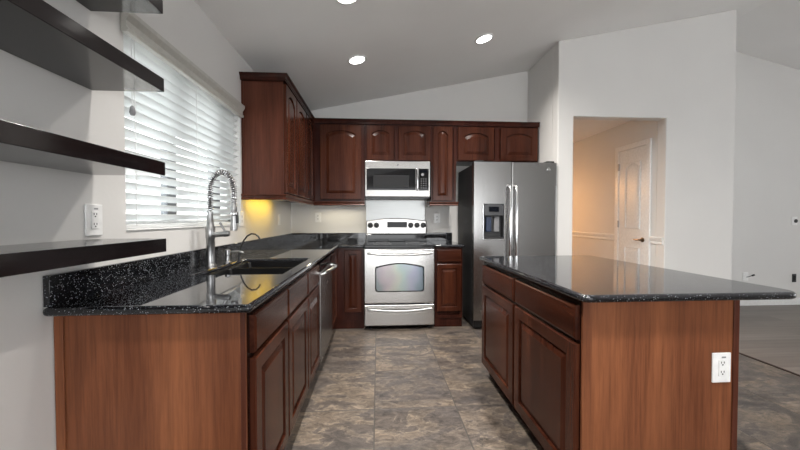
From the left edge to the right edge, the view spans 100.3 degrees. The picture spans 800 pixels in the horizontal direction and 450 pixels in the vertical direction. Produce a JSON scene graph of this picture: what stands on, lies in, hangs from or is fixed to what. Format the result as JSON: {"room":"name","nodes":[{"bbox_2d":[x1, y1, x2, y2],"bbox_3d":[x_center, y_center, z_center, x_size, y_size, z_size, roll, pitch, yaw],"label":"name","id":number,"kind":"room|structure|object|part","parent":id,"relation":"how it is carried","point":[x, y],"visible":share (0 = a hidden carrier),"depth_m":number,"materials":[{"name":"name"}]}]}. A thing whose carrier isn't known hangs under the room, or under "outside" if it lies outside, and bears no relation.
{"room":"kitchen","nodes":[
{"label":"kitchen","id":0,"kind":"room"},
{"bbox_2d":[0,0,290,449],"bbox_3d":[-1.167,-0.045,0.056,0.150,2.499,8.269,0,1,-4],"label":"wall","id":1,"kind":"structure","parent":0,"point":[38,204],"depth_m":1.14,"materials":[{"name":"paint"}]},
{"bbox_2d":[0,0,163,91],"bbox_3d":[-0.998,-0.525,0.628,0.263,0.051,1.307,0,1,-4],"label":"floating shelf","id":2,"kind":"object","parent":1,"relation":"attached to","point":[35,32],"visible":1,"depth_m":0.98,"materials":[{"name":"brown laminate"}]},
{"bbox_2d":[0,119,164,175],"bbox_3d":[-0.998,-0.204,0.635,0.263,0.051,1.307,0,1,-4],"label":"floating shelf","id":3,"kind":"object","parent":1,"relation":"attached to","point":[20,144],"visible":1,"depth_m":0.94,"materials":[{"name":"brown laminate"}]},
{"bbox_2d":[0,238,165,277],"bbox_3d":[-0.998,0.091,0.641,0.263,0.051,1.307,0,1,-4],"label":"floating shelf","id":4,"kind":"object","parent":1,"relation":"attached to","point":[17,259],"visible":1,"depth_m":0.93,"materials":[{"name":"brown laminate"}]},
{"bbox_2d":[84,204,102,235],"bbox_3d":[-1.168,-0.019,1.275,0.010,0.120,0.076,0,1,-4],"label":"wall outlet","id":5,"kind":"object","parent":1,"relation":"attached to","point":[92,212],"visible":1,"depth_m":1.27,"materials":[{"name":"white plastic"}]},
{"bbox_2d":[91,211,98,228],"bbox_3d":[-1.165,-0.019,1.276,0.003,0.067,0.033,0,1,-4],"label":"receptacle","id":6,"kind":"object","parent":5,"relation":"attached to","point":[94,214],"depth_m":1.27,"materials":[{"name":"white paint"}]},
{"bbox_2d":[76,0,162,13],"bbox_3d":[-0.998,-0.823,0.622,0.263,0.051,1.307,0,1,-4],"label":"floating shelf","id":7,"kind":"object","parent":1,"relation":"attached to","point":[128,6],"visible":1,"depth_m":1.24,"materials":[{"name":"brown laminate"}]},
{"bbox_2d":[126,130,229,223],"bbox_3d":[-1.339,-0.446,2.035,0.060,0.920,1.215,0,1,-4],"label":"window","id":8,"kind":"structure","parent":1,"relation":"in","point":[161,185],"depth_m":1.93,"materials":[{"name":"white paint"}]},
{"bbox_2d":[120,12,244,228],"bbox_3d":[-1.237,-0.459,2.028,0.113,0.929,1.229,0,1,-4],"label":"window blind","id":9,"kind":"object","parent":8,"relation":"attached to","point":[192,107],"visible":0.72,"depth_m":1.85,"materials":[{"name":"white plastic"}]},
{"bbox_3d":[-1.193,-0.687,1.486,0.004,0.315,0.002,0,1,-4],"label":"lift cord","id":10,"kind":"part","parent":9,"relation":"part of","materials":[{"name":"white fabric"}]},
{"bbox_3d":[-1.201,-0.425,1.517,0.002,0.860,0.003,0,1,-4],"label":"ladder cord","id":11,"kind":"part","parent":9,"relation":"part of","materials":[{"name":"white fabric"}]},
{"bbox_3d":[-1.260,-0.004,2.049,0.048,0.019,1.203,0,1,-4],"label":"rail","id":12,"kind":"part","parent":9,"relation":"part of","materials":[{"name":"white plastic"}]},
{"bbox_3d":[-1.236,-0.435,2.036,0.002,0.860,0.003,0,1,-4],"label":"ladder cord","id":13,"kind":"part","parent":9,"relation":"part of","materials":[{"name":"white fabric"}]},
{"bbox_3d":[-1.270,-0.446,2.554,0.002,0.860,0.003,0,1,-4],"label":"ladder cord","id":14,"kind":"part","parent":9,"relation":"part of","materials":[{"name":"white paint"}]},
{"bbox_2d":[126,224,239,230],"bbox_3d":[-1.264,0.010,2.049,0.090,0.008,1.215,0,1,-4],"label":"window sill","id":15,"kind":"structure","parent":1,"relation":"attached to","point":[136,229],"depth_m":1.72,"materials":[{"name":"white paint"}]},
{"bbox_2d":[239,211,243,226],"bbox_3d":[-1.260,-0.048,2.657,0.010,0.120,0.076,0,1,-4],"label":"wall outlet","id":16,"kind":"object","parent":1,"relation":"attached to","point":[241,213],"visible":1,"depth_m":2.64,"materials":[{"name":"white plastic"}]},
{"bbox_2d":[241,81,306,198],"bbox_3d":[-1.115,-0.706,3.057,0.350,0.900,0.765,0,1,-4],"label":"upper cabinet","id":17,"kind":"object","parent":1,"relation":"attached to","point":[273,124],"visible":0.98,"depth_m":2.68,"materials":[{"name":"brown wood"}]},
{"bbox_3d":[-1.256,-0.698,2.666,0.016,0.900,0.004,0,1,-4],"label":"edge trim","id":18,"kind":"part","parent":17,"relation":"part of","materials":[{"name":"brown wood"}]},
{"bbox_3d":[-0.948,-0.699,2.687,0.022,0.900,0.004,0,1,-4],"label":"edge trim","id":19,"kind":"part","parent":17,"relation":"part of","materials":[{"name":"brown wood"}]},
{"bbox_3d":[-0.938,-0.702,2.865,0.022,0.876,0.337,0,1,-4],"label":"door","id":20,"kind":"part","parent":17,"relation":"part of","materials":[{"name":"brown wood"}]},
{"bbox_3d":[-0.972,-0.706,3.068,0.019,0.900,0.761,0,1,-4],"label":"frame","id":21,"kind":"part","parent":17,"relation":"part of","materials":[{"name":"brown wood"}]},
{"bbox_3d":[-0.963,-0.710,3.251,0.022,0.876,0.381,0,1,-4],"label":"door","id":22,"kind":"part","parent":17,"relation":"part of","materials":[{"name":"brown wood"}]},
{"bbox_2d":[239,72,539,127],"bbox_3d":[0.204,-1.189,3.335,3.020,0.054,1.243,0,1,-4],"label":"crown molding","id":23,"kind":"structure","parent":17,"relation":"attached to","point":[244,76],"depth_m":3.86,"materials":[{"name":"brown wood"}]},
{"bbox_2d":[427,202,458,205],"bbox_3d":[0.514,-0.253,4.045,0.360,0.044,0.187,0,1,-4],"label":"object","id":24,"kind":"object","parent":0,"point":[428,203],"visible":1,"depth_m":3.96,"materials":[{"name":"brown wood"}]},
{"bbox_2d":[194,0,799,142],"bbox_3d":[3.128,-1.900,1.252,8.826,1.280,10.400,0,1,-4],"label":"ceiling","id":25,"kind":"structure","parent":0,"point":[408,46],"depth_m":3.15,"materials":[{"name":"paint"}]},
{"bbox_2d":[335,0,357,4],"bbox_3d":[-0.347,-1.519,2.214,0.180,0.042,0.184,0,1,-4],"label":"recessed light","id":26,"kind":"object","parent":25,"relation":"in","point":[342,2],"visible":1,"depth_m":2.27,"materials":[{"name":"white paint"}]},
{"bbox_2d":[347,54,366,64],"bbox_3d":[-0.400,-1.538,3.110,0.180,0.042,0.184,0,1,-4],"label":"recessed light","id":27,"kind":"object","parent":25,"relation":"in","point":[356,59],"visible":1,"depth_m":3.10,"materials":[{"name":"white paint"}]},
{"bbox_2d":[474,33,493,43],"bbox_3d":[0.807,-1.789,3.208,0.180,0.042,0.184,0,1,-4],"label":"recessed light","id":28,"kind":"object","parent":25,"relation":"in","point":[484,38],"visible":1,"depth_m":3.19,"materials":[{"name":"white paint"}]},
{"bbox_2d":[528,46,553,162],"bbox_3d":[1.748,-0.451,4.074,0.120,3.148,0.622,0,1,-4],"label":"wall","id":29,"kind":"structure","parent":0,"point":[540,76],"depth_m":3.95,"materials":[{"name":"paint"}]},
{"bbox_2d":[284,305,799,449],"bbox_3d":[3.120,1.207,1.435,8.586,0.060,10.400,0,1,-4],"label":"floor","id":30,"kind":"structure","parent":0,"point":[402,387],"depth_m":2.30,"materials":[{"name":"tile"}]},
{"bbox_2d":[54,288,288,449],"bbox_3d":[-0.853,0.736,1.386,0.645,0.884,0.480,0,1,-4],"label":"base cabinet","id":31,"kind":"object","parent":30,"relation":"on","point":[213,381],"visible":0.78,"depth_m":1.15,"materials":[{"name":"brown wood"}]},
{"bbox_3d":[-1.145,0.741,1.129,0.029,0.884,0.006,0,1,-4],"label":"edge trim","id":32,"kind":"part","parent":31,"relation":"part of","materials":[{"name":"brown wood"}]},
{"bbox_3d":[-0.850,0.741,1.156,0.622,0.884,0.010,0,1,-4],"label":"panel","id":33,"kind":"part","parent":31,"relation":"part of","materials":[{"name":"brown wood"}]},
{"bbox_3d":[-0.547,0.740,1.169,0.017,0.884,0.004,0,1,-4],"label":"edge trim","id":34,"kind":"part","parent":31,"relation":"part of","materials":[{"name":"brown wood"}]},
{"bbox_3d":[-0.563,0.685,1.412,0.019,0.784,0.464,0,1,-4],"label":"frame","id":35,"kind":"part","parent":31,"relation":"part of","materials":[{"name":"brown wood"}]},
{"bbox_3d":[-0.543,0.387,1.415,0.022,0.136,0.432,0,1,-4],"label":"drawer","id":36,"kind":"part","parent":31,"relation":"part of","materials":[{"name":"brown wood"}]},
{"bbox_3d":[-0.543,0.766,1.423,0.022,0.582,0.432,0,1,-4],"label":"door","id":37,"kind":"part","parent":31,"relation":"part of","materials":[{"name":"brown wood"}]},
{"bbox_2d":[284,263,319,435],"bbox_3d":[-0.898,0.722,2.069,0.644,0.884,0.886,0,1,-4],"label":"base cabinet","id":38,"kind":"object","parent":30,"relation":"on","point":[303,293],"visible":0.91,"depth_m":1.94,"materials":[{"name":"brown wood"}]},
{"bbox_3d":[-0.574,0.378,1.868,0.022,0.136,0.443,0,1,-4],"label":"false drawer","id":39,"kind":"part","parent":38,"relation":"part of","materials":[{"name":"brown wood"}]},
{"bbox_3d":[-0.574,0.757,1.875,0.022,0.582,0.443,0,1,-4],"label":"door","id":40,"kind":"part","parent":38,"relation":"part of","materials":[{"name":"brown wood"}]},
{"bbox_3d":[-0.608,0.672,2.087,0.019,0.784,0.886,0,1,-4],"label":"frame","id":41,"kind":"part","parent":38,"relation":"part of","materials":[{"name":"brown wood"}]},
{"bbox_3d":[-0.603,0.369,2.311,0.022,0.136,0.414,0,1,-4],"label":"false drawer","id":42,"kind":"part","parent":38,"relation":"part of","materials":[{"name":"brown wood"}]},
{"bbox_3d":[-0.603,0.748,2.319,0.022,0.582,0.414,0,1,-4],"label":"door","id":43,"kind":"part","parent":38,"relation":"part of","materials":[{"name":"brown wood"}]},
{"bbox_2d":[314,254,337,375],"bbox_3d":[-0.889,0.713,2.825,0.711,0.872,0.611,0,1,-4],"label":"dishwasher","id":44,"kind":"object","parent":30,"relation":"on","point":[325,265],"visible":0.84,"depth_m":2.76,"materials":[{"name":"silver metal"}]},
{"bbox_3d":[-0.639,0.701,2.841,0.038,0.695,0.607,0,1,-4],"label":"door","id":45,"kind":"part","parent":44,"relation":"part of","materials":[{"name":"silver metal"}]},
{"bbox_3d":[-0.640,0.315,2.833,0.036,0.069,0.607,0,1,-4],"label":"control panel","id":46,"kind":"part","parent":44,"relation":"part of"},
{"bbox_3d":[-0.580,0.362,2.836,0.093,0.047,0.546,0,1,-4],"label":"handle","id":47,"kind":"part","parent":44,"relation":"part of","materials":[{"name":"metal"}]},
{"bbox_2d":[330,247,364,329],"bbox_3d":[-0.863,0.689,3.685,0.931,0.884,1.095,0,1,-4],"label":"base cabinet","id":48,"kind":"object","parent":30,"relation":"on","point":[348,303],"visible":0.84,"depth_m":3.61,"materials":[{"name":"brown wood"}]},
{"bbox_2d":[43,233,365,315],"bbox_3d":[-0.795,0.200,2.662,0.934,0.133,3.125,0,1,-4],"label":"countertop","id":49,"kind":"structure","parent":48,"relation":"on","point":[175,283],"depth_m":1.40,"materials":[{"name":"black stone"}]},
{"bbox_2d":[205,169,237,265],"bbox_3d":[-1.084,-0.044,2.029,0.205,0.585,0.062,0,1,3],"label":"kitchen faucet","id":50,"kind":"object","parent":49,"relation":"on","point":[210,234],"visible":1,"depth_m":2.02,"materials":[{"name":"silver metal"}]},
{"bbox_3d":[-1.155,0.083,2.035,0.062,0.330,0.062,0,1,-4],"label":"post","id":51,"kind":"part","parent":50,"relation":"part of","materials":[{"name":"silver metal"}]},
{"bbox_3d":[-1.092,0.029,2.034,0.098,0.095,0.046,0,1,-4],"label":"lever handle","id":52,"kind":"part","parent":50,"relation":"part of","materials":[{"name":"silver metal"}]},
{"bbox_3d":[-1.068,-0.067,2.018,0.173,0.020,0.048,0,1,-4],"label":"support arm","id":53,"kind":"part","parent":50,"relation":"part of","materials":[{"name":"metal"}]},
{"bbox_2d":[224,249,243,263],"bbox_3d":[-1.073,0.201,2.153,0.117,0.090,0.044,0,1,-4],"label":"soap dispenser","id":54,"kind":"object","parent":49,"relation":"on","point":[228,252],"visible":1,"depth_m":2.14,"materials":[{"name":"silver metal"}]},
{"bbox_2d":[236,233,260,261],"bbox_3d":[-1.002,0.149,2.212,0.157,0.192,0.033,0,1,-4],"label":"filtered water faucet","id":55,"kind":"object","parent":49,"relation":"on","point":[239,257],"visible":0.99,"depth_m":2.21,"materials":[{"name":"silver metal"}]},
{"bbox_2d":[206,261,303,274],"bbox_3d":[-0.864,0.365,2.074,0.438,0.198,0.685,0,1,-4],"label":"sink","id":56,"kind":"object","parent":49,"relation":"in","point":[247,267],"visible":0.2,"depth_m":2.10,"materials":[{"name":"black"}]},
{"bbox_2d":[211,268,291,274],"bbox_3d":[-0.852,0.370,1.922,0.408,0.193,0.351,0,1,-4],"label":"basin","id":57,"kind":"object","parent":56,"relation":"in","point":[226,271],"depth_m":2.08,"materials":[{"name":"black"}]},
{"bbox_2d":[232,262,301,267],"bbox_3d":[-0.874,0.344,2.256,0.408,0.153,0.288,0,1,-4],"label":"basin","id":58,"kind":"object","parent":56,"relation":"in","point":[244,264],"depth_m":2.38,"materials":[{"name":"black"}]},
{"bbox_3d":[-0.673,0.649,3.374,0.022,0.738,0.405,0,1,-4],"label":"door","id":59,"kind":"part","parent":48,"relation":"part of","materials":[{"name":"brown wood"}]},
{"bbox_3d":[-0.510,0.609,3.616,0.184,0.677,0.022,0,1,-4],"label":"door","id":60,"kind":"part","parent":48,"relation":"part of","materials":[{"name":"brown wood"}]},
{"bbox_2d":[364,218,433,327],"bbox_3d":[-0.024,0.524,3.898,0.757,1.206,0.733,0,1,-4],"label":"range","id":61,"kind":"object","parent":30,"relation":"on","point":[398,255],"visible":1,"depth_m":3.60,"materials":[{"name":"silver metal"}]},
{"bbox_3d":[-0.046,0.015,4.219,0.757,0.200,0.068,0,1,-4],"label":"control panel","id":62,"kind":"part","parent":61,"relation":"part of","materials":[{"name":"silver metal"}]},
{"bbox_3d":[-0.005,0.973,3.622,0.757,0.224,0.037,0,1,-4],"label":"storage drawer","id":63,"kind":"part","parent":61,"relation":"part of","materials":[{"name":"silver metal"}]},
{"bbox_3d":[-0.005,0.552,3.613,0.757,0.582,0.037,0,1,-4],"label":"oven door","id":64,"kind":"part","parent":61,"relation":"part of","materials":[{"name":"silver metal"}]},
{"bbox_2d":[364,241,433,246],"bbox_3d":[-0.026,0.220,3.921,0.757,0.021,0.671,0,1,-4],"label":"cooktop","id":65,"kind":"object","parent":61,"relation":"in","point":[368,243],"depth_m":3.67,"materials":[{"name":"black glass"}]},
{"bbox_3d":[0.000,0.910,3.573,0.705,0.041,0.066,0,1,-4],"label":"handle","id":66,"kind":"part","parent":61,"relation":"part of","materials":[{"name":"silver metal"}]},
{"bbox_3d":[0.000,0.312,3.561,0.705,0.041,0.066,0,1,-4],"label":"handle","id":67,"kind":"part","parent":61,"relation":"part of","materials":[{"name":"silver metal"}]},
{"bbox_2d":[433,247,461,326],"bbox_3d":[0.517,0.683,3.999,0.310,0.884,0.647,0,1,-4],"label":"base cabinet","id":68,"kind":"object","parent":30,"relation":"on","point":[447,302],"visible":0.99,"depth_m":3.68,"materials":[{"name":"brown wood"}]},
{"bbox_2d":[426,233,464,246],"bbox_3d":[0.524,0.173,3.984,0.337,0.133,0.661,0,1,-4],"label":"countertop","id":69,"kind":"structure","parent":68,"relation":"on","point":[437,239],"depth_m":4.29,"materials":[{"name":"black stone"}]},
{"bbox_3d":[0.541,0.337,3.680,0.270,0.136,0.022,0,1,-4],"label":"drawer","id":70,"kind":"part","parent":68,"relation":"part of","materials":[{"name":"brown wood"}]},
{"bbox_3d":[0.541,0.690,3.688,0.270,0.522,0.022,0,1,-4],"label":"door","id":71,"kind":"part","parent":68,"relation":"part of","materials":[{"name":"brown wood"}]},
{"bbox_2d":[482,262,523,422],"bbox_3d":[0.981,0.718,2.277,0.682,0.884,0.604,0,1,-4],"label":"base cabinet","id":72,"kind":"object","parent":30,"relation":"on","point":[498,289],"visible":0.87,"depth_m":2.18,"materials":[{"name":"brown wood"}]},
{"bbox_3d":[0.652,0.758,2.254,0.022,0.595,0.584,0,1,-4],"label":"door","id":73,"kind":"part","parent":72,"relation":"part of","materials":[{"name":"brown wood"}]},
{"bbox_3d":[0.652,0.374,2.246,0.022,0.139,0.584,0,1,-4],"label":"drawer","id":74,"kind":"part","parent":72,"relation":"part of","materials":[{"name":"brown wood"}]},
{"bbox_3d":[0.672,0.668,2.255,0.019,0.784,0.604,0,1,-4],"label":"frame","id":75,"kind":"part","parent":72,"relation":"part of","materials":[{"name":"brown wood"}]},
{"bbox_2d":[458,160,556,327],"bbox_3d":[1.223,0.213,3.931,0.913,1.826,0.798,0,1,-4],"label":"refrigerator","id":76,"kind":"object","parent":30,"relation":"on","point":[505,208],"visible":0.73,"depth_m":3.60,"materials":[{"name":"silver metal"}]},
{"bbox_3d":[0.990,0.176,3.621,0.407,1.703,0.073,0,1,-4],"label":"freezer door","id":77,"kind":"part","parent":76,"relation":"part of","materials":[{"name":"silver metal"}]},
{"bbox_3d":[1.005,-0.030,3.580,0.244,0.377,0.008,0,1,-4],"label":"dispenser frame","id":78,"kind":"part","parent":76,"relation":"part of","materials":[{"name":"metal"}]},
{"bbox_3d":[1.003,-0.166,3.606,0.208,0.127,0.062,0,1,-4],"label":"control panel","id":79,"kind":"part","parent":76,"relation":"part of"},
{"bbox_3d":[1.166,0.106,3.564,0.029,1.082,0.078,0,1,-4],"label":"handle","id":80,"kind":"part","parent":76,"relation":"part of","materials":[{"name":"metal"}]},
{"bbox_3d":[1.234,0.106,3.569,0.029,1.082,0.078,0,1,-4],"label":"handle","id":81,"kind":"part","parent":76,"relation":"part of","materials":[{"name":"metal"}]},
{"bbox_3d":[1.448,0.175,3.652,0.500,1.703,0.073,0,1,-4],"label":"door","id":82,"kind":"part","parent":76,"relation":"part of","materials":[{"name":"silver metal"}]},
{"bbox_2d":[514,275,739,449],"bbox_3d":[1.024,0.730,1.660,0.685,0.884,0.629,0,1,-4],"label":"base cabinet","id":83,"kind":"object","parent":30,"relation":"on","point":[612,375],"visible":0.91,"depth_m":1.36,"materials":[{"name":"brown wood"}]},
{"bbox_3d":[0.693,0.770,1.644,0.022,0.595,0.594,0,1,-4],"label":"door","id":84,"kind":"part","parent":83,"relation":"part of","materials":[{"name":"brown wood"}]},
{"bbox_3d":[0.693,0.386,1.637,0.022,0.139,0.594,0,1,-4],"label":"drawer","id":85,"kind":"part","parent":83,"relation":"part of","materials":[{"name":"brown wood"}]},
{"bbox_3d":[0.713,0.681,1.646,0.019,0.784,0.614,0,1,-4],"label":"frame","id":86,"kind":"part","parent":83,"relation":"part of","materials":[{"name":"brown wood"}]},
{"bbox_2d":[479,255,796,302],"bbox_3d":[1.095,0.266,1.937,0.905,0.030,1.322,0,1,-4],"label":"countertop","id":87,"kind":"structure","parent":83,"relation":"on","point":[583,278],"depth_m":1.53,"materials":[{"name":"black stone"}]},
{"bbox_3d":[1.055,0.736,1.357,0.662,0.884,0.009,0,1,-4],"label":"panel","id":88,"kind":"part","parent":83,"relation":"part of","materials":[{"name":"brown wood"}]},
{"bbox_2d":[711,352,730,382],"bbox_3d":[1.310,0.581,1.361,0.080,0.122,0.010,0,1,-4],"label":"wall outlet","id":89,"kind":"object","parent":83,"relation":"attached to","point":[721,362],"visible":1,"depth_m":1.36,"materials":[{"name":"white plastic"}]},
{"bbox_2d":[718,360,725,375],"bbox_3d":[1.311,0.581,1.358,0.033,0.067,0.003,0,1,-4],"label":"receptacle","id":90,"kind":"object","parent":89,"relation":"attached to","point":[721,363],"depth_m":1.36,"materials":[{"name":"white paint"}]},
{"bbox_3d":[1.374,0.736,1.371,0.025,0.884,0.005,0,1,-4],"label":"edge trim","id":91,"kind":"part","parent":83,"relation":"part of","materials":[{"name":"brown wood"}]},
{"bbox_2d":[739,352,799,375],"bbox_3d":[3.228,1.204,0.003,0.030,0.004,7.529,0,1,-4],"label":"trim","id":92,"kind":"structure","parent":30,"relation":"on","point":[739,352],"depth_m":2.75,"materials":[{"name":"brown wood"}]},
{"bbox_2d":[291,51,799,297],"bbox_3d":[2.898,-0.689,4.518,8.856,3.606,0.120,0,1,-4],"label":"wall","id":93,"kind":"structure","parent":0,"point":[766,178],"depth_m":4.57,"materials":[{"name":"paint"}]},
{"bbox_2d":[315,213,320,221],"bbox_3d":[-1.033,-0.094,4.203,0.076,0.120,0.010,0,1,-4],"label":"wall outlet","id":94,"kind":"object","parent":93,"relation":"attached to","point":[317,215],"visible":1,"depth_m":4.20,"materials":[{"name":"white plastic"}]},
{"bbox_2d":[284,114,365,202],"bbox_3d":[-0.875,-0.722,3.831,0.932,0.900,0.745,0,1,-4],"label":"upper cabinet","id":95,"kind":"object","parent":93,"relation":"attached to","point":[335,153],"visible":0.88,"depth_m":3.87,"materials":[{"name":"brown wood"}]},
{"bbox_2d":[241,194,364,205],"bbox_3d":[-0.838,-0.238,3.292,0.613,0.044,1.422,0,1,11],"label":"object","id":96,"kind":"object","parent":95,"relation":"attached to","point":[286,197],"visible":1,"depth_m":2.90,"materials":[{"name":"brown wood"}]},
{"bbox_3d":[-0.990,-0.718,3.644,0.022,0.876,0.340,0,1,-4],"label":"door","id":97,"kind":"part","parent":95,"relation":"part of","materials":[{"name":"brown wood"}]},
{"bbox_3d":[-0.710,-0.719,3.687,0.623,0.900,0.436,0,1,-4],"label":"frame","id":98,"kind":"part","parent":95,"relation":"part of","materials":[{"name":"brown wood"}]},
{"bbox_3d":[-0.688,-0.729,3.877,0.473,0.863,0.022,0,1,-4],"label":"door","id":99,"kind":"part","parent":95,"relation":"part of","materials":[{"name":"brown wood"}]},
{"bbox_2d":[366,200,424,220],"bbox_3d":[-0.057,-0.108,4.270,0.748,0.415,0.005,0,1,-4],"label":"panel","id":100,"kind":"object","parent":93,"relation":"attached to","point":[375,209],"visible":0.64,"depth_m":4.26,"materials":[{"name":"metal"}]},
{"bbox_2d":[365,124,430,161],"bbox_3d":[-0.032,-0.963,4.080,0.779,0.428,0.350,0,1,-4],"label":"upper cabinet","id":101,"kind":"object","parent":93,"relation":"attached to","point":[382,142],"visible":0.98,"depth_m":3.91,"materials":[{"name":"brown wood"}]},
{"bbox_3d":[-0.227,-0.959,3.903,0.318,0.404,0.022,0,1,-4],"label":"door","id":102,"kind":"part","parent":101,"relation":"part of","materials":[{"name":"brown wood"}]},
{"bbox_2d":[365,161,429,199],"bbox_3d":[-0.037,-0.530,4.044,0.756,0.425,0.438,0,1,-4],"label":"microwave","id":103,"kind":"object","parent":101,"relation":"attached to","point":[393,180],"visible":1,"depth_m":3.87,"materials":[{"name":"silver metal"}]},
{"bbox_3d":[-0.101,-0.529,3.862,0.568,0.250,0.005,0,1,-4],"label":"door glass","id":104,"kind":"part","parent":103,"relation":"part of","materials":[{"name":"black glass"}]},
{"bbox_3d":[0.202,-0.530,3.864,0.024,0.269,0.048,0,1,-4],"label":"handle","id":105,"kind":"part","parent":103,"relation":"part of","materials":[{"name":"metal"}]},
{"bbox_3d":[0.170,-0.960,3.929,0.370,0.404,0.022,0,1,-4],"label":"door","id":106,"kind":"part","parent":101,"relation":"part of","materials":[{"name":"brown wood"}]},
{"bbox_2d":[434,214,439,222],"bbox_3d":[0.476,-0.086,4.304,0.076,0.120,0.010,0,1,-4],"label":"wall outlet","id":107,"kind":"object","parent":93,"relation":"attached to","point":[436,216],"visible":1,"depth_m":4.30,"materials":[{"name":"white plastic"}]},
{"bbox_2d":[426,233,451,240],"bbox_3d":[0.503,0.151,4.304,0.337,0.103,0.020,0,1,-4],"label":"backsplash","id":108,"kind":"structure","parent":93,"relation":"attached to","point":[430,236],"depth_m":4.29,"materials":[{"name":"black stone"}]},
{"bbox_2d":[427,126,455,201],"bbox_3d":[0.508,-0.728,4.121,0.300,0.900,0.350,0,1,-4],"label":"upper cabinet","id":109,"kind":"object","parent":93,"relation":"attached to","point":[443,138],"visible":0.98,"depth_m":3.95,"materials":[{"name":"brown wood"}]},
{"bbox_3d":[0.503,-0.724,3.956,0.230,0.876,0.022,0,1,-4],"label":"door","id":110,"kind":"part","parent":109,"relation":"part of","materials":[{"name":"brown wood"}]},
{"bbox_2d":[456,126,537,165],"bbox_3d":[1.160,-0.969,4.159,1.003,0.420,0.350,0,1,-4],"label":"upper cabinet","id":111,"kind":"object","parent":93,"relation":"attached to","point":[487,144],"visible":0.97,"depth_m":3.99,"materials":[{"name":"brown wood"}]},
{"bbox_3d":[0.904,-0.965,3.978,0.434,0.396,0.022,0,1,-4],"label":"door","id":112,"kind":"part","parent":111,"relation":"part of","materials":[{"name":"brown wood"}]},
{"bbox_3d":[1.431,-0.966,4.013,0.454,0.396,0.022,0,1,-4],"label":"door","id":113,"kind":"part","parent":111,"relation":"part of","materials":[{"name":"brown wood"}]},
{"bbox_2d":[743,272,754,280],"bbox_3d":[4.790,0.711,4.590,0.122,0.115,0.054,1,1,36],"label":"wall plate","id":114,"kind":"object","parent":93,"relation":"attached to","point":[745,274],"visible":1,"depth_m":4.60,"materials":[{"name":"white plastic"}]},
{"bbox_3d":[4.766,0.710,4.607,0.080,0.115,0.006,0,1,-4],"label":"plate","id":115,"kind":"part","parent":114,"relation":"part of","materials":[{"name":"white plastic"}]},
{"bbox_2d":[740,298,799,305],"bbox_3d":[5.463,1.064,4.657,3.483,0.095,0.014,0,1,-4],"label":"baseboard","id":116,"kind":"structure","parent":93,"relation":"attached to","point":[796,301],"depth_m":4.63,"materials":[{"name":"white paint"}]},
{"bbox_2d":[792,274,795,281],"bbox_3d":[5.495,0.739,4.654,0.060,0.115,0.010,0,1,-4],"label":"wall outlet","id":117,"kind":"object","parent":93,"relation":"attached to","point":[793,275],"visible":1,"depth_m":4.65,"materials":[{"name":"black plastic"}]},
{"bbox_2d":[792,217,797,224],"bbox_3d":[5.480,-0.056,4.635,0.081,0.116,0.013,0,1,-4],"label":"wall plate","id":118,"kind":"object","parent":93,"relation":"attached to","point":[794,219],"visible":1,"depth_m":4.63,"materials":[{"name":"white plastic"}]},
{"bbox_2d":[572,121,657,266],"bbox_3d":[2.924,-0.134,5.167,0.120,2.470,2.633,0,1,-4],"label":"wall","id":119,"kind":"structure","parent":0,"point":[593,200],"depth_m":4.81,"materials":[{"name":"paint"}]},
{"bbox_2d":[572,231,613,239],"bbox_3d":[2.830,0.146,5.495,0.024,0.087,1.977,0,1,-4],"label":"trim","id":120,"kind":"structure","parent":119,"relation":"attached to","point":[605,236],"depth_m":4.93,"materials":[{"name":"white paint"}]},
{"bbox_2d":[614,138,651,265],"bbox_3d":[2.892,0.048,4.210,0.069,2.145,0.585,0,1,-4],"label":"door","id":121,"kind":"structure","parent":119,"relation":"in","point":[633,167],"depth_m":4.17,"materials":[{"name":"white paint"}]},
{"bbox_3d":[2.909,0.591,4.200,0.011,0.620,0.240,0,1,-4],"label":"panel","id":122,"kind":"part","parent":121,"relation":"part of","materials":[{"name":"white paint"}]},
{"bbox_3d":[2.909,-0.369,4.180,0.011,0.830,0.240,0,1,-4],"label":"panel","id":123,"kind":"part","parent":121,"relation":"part of","materials":[{"name":"white paint"}]},
{"bbox_2d":[649,236,662,244],"bbox_3d":[2.941,0.180,3.836,0.024,0.087,0.167,0,1,-4],"label":"trim","id":124,"kind":"structure","parent":119,"relation":"attached to","point":[653,240],"depth_m":3.82,"materials":[{"name":"white paint"}]},
{"bbox_2d":[552,10,736,279],"bbox_3d":[2.742,-0.643,3.765,2.062,3.545,0.120,0,1,-4],"label":"wall","id":125,"kind":"structure","parent":0,"point":[679,75],"depth_m":3.72,"materials":[{"name":"paint"}]},
{"label":"outside","id":126,"kind":"structure","parent":0,"visible":0},
{"bbox_3d":[-5.377,1.307,3.679,7.754,0.250,10.000,0,1,-4],"label":"yard","id":127,"kind":"structure","parent":126,"visible":0},
{"bbox_2d":[125,137,206,214],"bbox_3d":[-4.851,-0.233,4.384,0.500,2.800,8.600,0,1,-4],"label":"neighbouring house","id":128,"kind":"structure","parent":127,"relation":"on","point":[127,180],"depth_m":6.90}
]}

